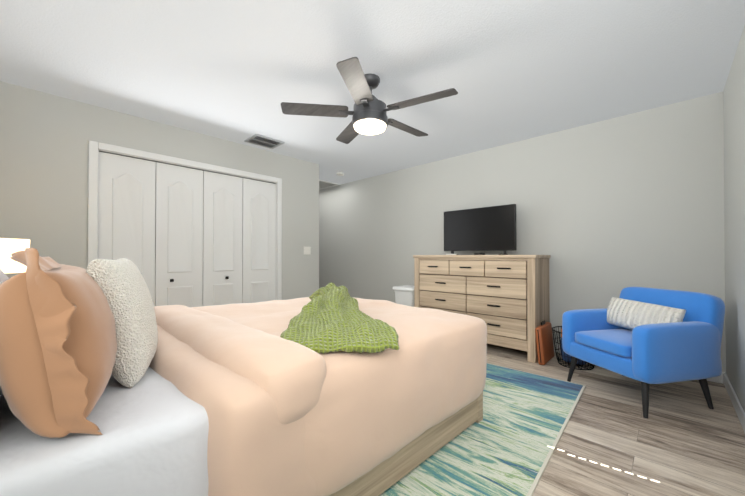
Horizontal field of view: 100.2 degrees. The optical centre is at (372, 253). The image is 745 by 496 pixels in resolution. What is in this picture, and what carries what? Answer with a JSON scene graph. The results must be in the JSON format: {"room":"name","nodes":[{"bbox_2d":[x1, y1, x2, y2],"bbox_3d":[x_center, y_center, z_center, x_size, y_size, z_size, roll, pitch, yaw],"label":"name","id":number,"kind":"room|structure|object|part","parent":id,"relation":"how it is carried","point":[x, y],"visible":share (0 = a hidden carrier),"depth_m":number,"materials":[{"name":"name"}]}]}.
{"room":"bedroom","nodes":[
{"label":"bedroom","id":0,"kind":"room"},
{"bbox_2d":[0,81,318,299],"bbox_3d":[-1.990,-0.129,3.511,0.120,2.440,3.320,0,-1,44],"label":"wall","id":1,"kind":"structure","parent":0,"point":[45,138],"depth_m":2.77,"materials":[{"name":"paint"}]},
{"bbox_2d":[88,140,281,299],"bbox_3d":[-1.941,0.036,3.548,0.138,2.110,1.936,0,-1,44],"label":"trim","id":2,"kind":"structure","parent":1,"relation":"attached to","point":[94,148],"depth_m":3.11,"materials":[{"name":"white wood"}]},
{"bbox_2d":[99,151,275,183],"bbox_3d":[-1.930,-0.946,3.546,0.037,0.005,1.794,0,-1,44],"label":"door track","id":3,"kind":"object","parent":1,"relation":"attached to","point":[182,166],"depth_m":3.38,"materials":[{"name":"grey metal"}]},
{"bbox_2d":[98,152,155,306],"bbox_3d":[-2.395,0.064,3.045,0.040,2.021,0.446,0,-1,44],"label":"closet door","id":4,"kind":"structure","parent":3,"relation":"hanging from","point":[126,214],"depth_m":3.04,"materials":[{"name":"white wood"}]},
{"bbox_2d":[155,162,202,307],"bbox_3d":[-2.078,0.067,3.367,0.054,2.021,0.446,0,-1,44],"label":"closet door","id":5,"kind":"structure","parent":3,"relation":"hanging from","point":[178,235],"depth_m":3.35,"materials":[{"name":"white wood"}]},
{"bbox_2d":[203,171,242,305],"bbox_3d":[-1.766,0.070,3.693,0.054,2.021,0.446,0,-1,44],"label":"closet door","id":6,"kind":"structure","parent":3,"relation":"hanging from","point":[222,234],"depth_m":3.68,"materials":[{"name":"white wood"}]},
{"bbox_2d":[242,178,275,302],"bbox_3d":[-1.460,0.072,4.025,0.040,2.021,0.446,0,-1,44],"label":"closet door","id":7,"kind":"structure","parent":3,"relation":"hanging from","point":[259,243],"depth_m":4.00,"materials":[{"name":"white wood"}]},
{"bbox_2d":[304,247,310,254],"bbox_3d":[-0.945,-0.043,4.508,0.012,0.116,0.120,0,-1,44],"label":"light switch","id":8,"kind":"object","parent":1,"relation":"attached to","point":[307,250],"visible":1,"depth_m":4.51,"materials":[{"name":"white plastic"}]},
{"bbox_2d":[0,0,744,183],"bbox_3d":[-0.947,-1.401,3.272,6.734,0.100,4.600,0,-1,44],"label":"ceiling","id":9,"kind":"structure","parent":0,"point":[241,71],"depth_m":2.22,"materials":[{"name":"paint"}]},
{"bbox_2d":[244,134,284,148],"bbox_3d":[-1.295,-1.341,3.742,0.310,0.013,0.360,0,-1,44],"label":"ceiling vent","id":10,"kind":"object","parent":9,"relation":"in","point":[263,141],"visible":0.96,"depth_m":3.74,"materials":[{"name":"white metal"}]},
{"bbox_2d":[319,180,340,189],"bbox_3d":[-1.389,-1.279,5.989,1.160,0.100,1.040,0,-1,44],"label":"ceiling hatch","id":11,"kind":"object","parent":9,"relation":"attached to","point":[323,184],"visible":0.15,"depth_m":5.97,"materials":[{"name":"white paint"}]},
{"bbox_2d":[281,57,457,143],"bbox_3d":[0.015,-1.153,2.448,1.300,0.410,1.262,0,-1,44],"label":"ceiling fan","id":12,"kind":"object","parent":9,"relation":"hanging from","point":[369,113],"visible":1,"depth_m":2.32,"materials":[{"name":"metal"}]},
{"bbox_3d":[-0.437,-1.094,2.376,0.399,0.033,0.449,0,-1,44],"label":"blade","id":13,"kind":"part","parent":12,"relation":"part of","materials":[{"name":"wood"}]},
{"bbox_3d":[-0.188,-1.086,2.404,0.119,0.016,0.132,0,-1,44],"label":"arm","id":14,"kind":"part","parent":12,"relation":"part of"},
{"bbox_3d":[-0.196,-1.090,2.807,0.498,0.033,0.290,0,-1,44],"label":"blade","id":15,"kind":"part","parent":12,"relation":"part of","materials":[{"name":"wood"}]},
{"bbox_3d":[-0.101,-1.097,2.014,0.360,0.033,0.473,0,-1,44],"label":"blade","id":16,"kind":"part","parent":12,"relation":"part of","materials":[{"name":"grey wood"}]},
{"bbox_3d":[-0.051,-1.087,2.259,0.109,0.016,0.138,0,-1,44],"label":"arm","id":17,"kind":"part","parent":12,"relation":"part of"},
{"bbox_3d":[-0.020,-1.175,2.426,0.276,0.364,0.276,0,-1,44],"label":"motor","id":18,"kind":"part","parent":12,"relation":"part of","materials":[{"name":"metal"}]},
{"bbox_3d":[-0.020,-0.971,2.425,0.254,0.044,0.254,0,-1,44],"label":"glass","id":19,"kind":"part","parent":12,"relation":"part of","materials":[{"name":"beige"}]},
{"bbox_3d":[0.130,-1.087,2.344,0.145,0.016,0.076,0,-1,44],"label":"arm","id":20,"kind":"part","parent":12,"relation":"part of"},
{"bbox_3d":[0.288,-1.091,2.711,0.158,0.033,0.504,0,-1,44],"label":"blade","id":21,"kind":"part","parent":12,"relation":"part of","materials":[{"name":"wood"}]},
{"bbox_3d":[0.347,-1.095,2.221,0.506,0.033,0.241,0,-1,44],"label":"blade","id":22,"kind":"part","parent":12,"relation":"part of","materials":[{"name":"grey wood"}]},
{"bbox_2d":[319,92,725,372],"bbox_3d":[0.607,-0.118,4.889,6.734,2.440,0.100,0,-1,44],"label":"wall","id":23,"kind":"structure","parent":0,"point":[607,210],"depth_m":3.31,"materials":[{"name":"paint"}]},
{"bbox_2d":[553,343,723,383],"bbox_3d":[0.563,1.054,4.843,6.520,0.095,0.013,0,-1,44],"label":"baseboard","id":24,"kind":"structure","parent":23,"relation":"attached to","point":[719,379],"depth_m":2.62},
{"bbox_2d":[486,344,744,495],"bbox_3d":[-0.947,1.139,3.251,6.734,0.100,4.600,0,-1,44],"label":"floor","id":25,"kind":"structure","parent":0,"point":[683,439],"depth_m":1.79,"materials":[{"name":"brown wood"}]},
{"bbox_2d":[392,285,413,306],"bbox_3d":[0.534,0.786,4.467,0.380,0.625,0.344,0,-1,44],"label":"bin","id":26,"kind":"object","parent":25,"relation":"on","point":[404,294],"visible":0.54,"depth_m":4.34,"materials":[{"name":"white plastic"}]},
{"bbox_3d":[0.534,0.500,4.470,0.380,0.054,0.344,0,-1,44],"label":"lid","id":27,"kind":"part","parent":26,"relation":"part of","materials":[{"name":"white plastic"}]},
{"bbox_2d":[413,255,550,362],"bbox_3d":[1.248,0.555,3.768,1.494,1.075,0.538,0,-1,44],"label":"dresser","id":28,"kind":"object","parent":25,"relation":"on","point":[506,298],"visible":0.85,"depth_m":3.38,"materials":[{"name":"brown wood"}]},
{"bbox_2d":[444,204,516,254],"bbox_3d":[1.254,-0.269,3.782,0.910,0.572,0.281,0,-1,44],"label":"tv","id":29,"kind":"object","parent":28,"relation":"on","point":[492,228],"visible":0.94,"depth_m":3.74,"materials":[{"name":"black plastic"}]},
{"bbox_2d":[379,363,585,495],"bbox_3d":[-0.099,1.075,2.311,2.440,0.010,2.770,0,-1,42],"label":"rug","id":30,"kind":"object","parent":25,"relation":"on","point":[501,448],"visible":0.31,"depth_m":1.74,"materials":[{"name":"fabric"}]},
{"bbox_2d":[0,248,486,495],"bbox_3d":[-0.673,0.508,1.686,2.469,1.111,1.754,0,-1,-44],"label":"bed","id":31,"kind":"object","parent":30,"relation":"on","point":[114,381],"visible":1,"depth_m":0.99,"materials":[{"name":"beige fabric"}]},
{"bbox_2d":[0,269,8,283],"bbox_3d":[-1.670,0.233,1.315,0.694,0.458,0.238,0,17,46],"label":"pillow","id":32,"kind":"object","parent":31,"relation":"on","point":[3,277],"depth_m":1.37,"materials":[{"name":"white fabric"}]},
{"bbox_3d":[-0.705,0.661,1.694,2.327,0.423,1.502,0,-1,-44],"label":"mattress","id":33,"kind":"part","parent":31,"relation":"part of","materials":[{"name":"white fabric"}]},
{"bbox_2d":[191,297,486,495],"bbox_3d":[-0.357,0.639,2.029,1.536,0.554,1.703,0,-1,-44],"label":"duvet","id":34,"kind":"object","parent":31,"relation":"on","point":[331,415],"depth_m":1.19,"materials":[{"name":"beige fabric"}]},
{"bbox_2d":[280,282,398,352],"bbox_3d":[-0.239,0.295,1.753,0.992,0.189,1.242,0,-1,-44],"label":"throw","id":35,"kind":"object","parent":31,"relation":"on","point":[333,321],"depth_m":1.33,"materials":[{"name":"green fabric"}]},
{"bbox_2d":[535,320,553,364],"bbox_3d":[1.752,0.887,3.163,0.088,0.396,0.383,0,-1,44],"label":"bag","id":36,"kind":"object","parent":25,"relation":"on","point":[544,342],"visible":0.98,"depth_m":3.07,"materials":[{"name":"leather"}]},
{"bbox_3d":[1.705,0.875,3.118,0.043,0.373,0.253,0,-1,44],"label":"handle","id":37,"kind":"part","parent":36,"relation":"part of","materials":[{"name":"brown leather"}]},
{"bbox_2d":[552,326,594,369],"bbox_3d":[1.982,0.883,3.043,0.402,0.404,0.402,0,-1,44],"label":"basket","id":38,"kind":"object","parent":25,"relation":"on","point":[567,358],"visible":0.29,"depth_m":3.01,"materials":[{"name":"metal"}]},
{"bbox_2d":[547,446,659,482],"bbox_3d":[1.157,1.069,1.592,0.460,0.011,0.009,0,-1,35],"label":"dashed line","id":39,"kind":"object","parent":25,"relation":"on","point":[605,465],"depth_m":1.58,"materials":[{"name":"white"}]},
{"bbox_2d":[562,287,724,418],"bbox_3d":[2.048,0.683,2.415,0.759,0.802,0.710,0,0,-12],"label":"chair","id":40,"kind":"object","parent":25,"relation":"on","point":[646,336],"visible":1,"depth_m":2.18,"materials":[{"name":"blue fabric"}]},
{"bbox_3d":[1.951,0.673,2.691,0.675,0.388,0.130,0,0,-12],"label":"arm","id":41,"kind":"part","parent":40,"relation":"part of"},
{"bbox_3d":[1.961,0.676,2.397,0.582,0.100,0.450,0,0,-12],"label":"seat","id":42,"kind":"part","parent":40,"relation":"part of","materials":[{"name":"blue fabric"}]},
{"bbox_2d":[607,297,685,329],"bbox_3d":[2.109,0.497,2.451,0.149,0.237,0.513,25,-5,-16],"label":"pillow","id":43,"kind":"object","parent":40,"relation":"on","point":[630,314],"depth_m":2.42,"materials":[{"name":"white fabric"}]},
{"bbox_3d":[2.075,0.668,2.125,0.675,0.388,0.130,0,0,-12],"label":"arm","id":44,"kind":"part","parent":40,"relation":"part of"},
{"bbox_3d":[-2.277,0.752,1.870,0.540,0.650,0.440,0,-1,44],"label":"nightstand","id":45,"kind":"object","parent":25,"relation":"on","visible":0},
{"bbox_2d":[0,238,29,272],"bbox_3d":[-2.277,0.169,1.875,0.290,0.515,0.290,0,-1,44],"label":"lamp","id":46,"kind":"object","parent":45,"relation":"on","point":[8,248],"visible":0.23,"depth_m":1.85,"materials":[{"name":"white"}]},
{"bbox_2d":[723,26,744,411],"bbox_3d":[1.418,-0.150,0.935,0.100,2.440,4.500,0,-1,44],"label":"wall","id":47,"kind":"structure","parent":0,"point":[734,149],"depth_m":2.16,"materials":[{"name":"paint"}]},
{"bbox_2d":[724,372,744,432],"bbox_3d":[1.411,1.023,1.001,0.013,0.095,4.400,0,-1,44],"label":"baseboard","id":48,"kind":"structure","parent":47,"relation":"attached to","point":[738,408],"depth_m":2.13,"materials":[{"name":"grey wood"}]}
]}

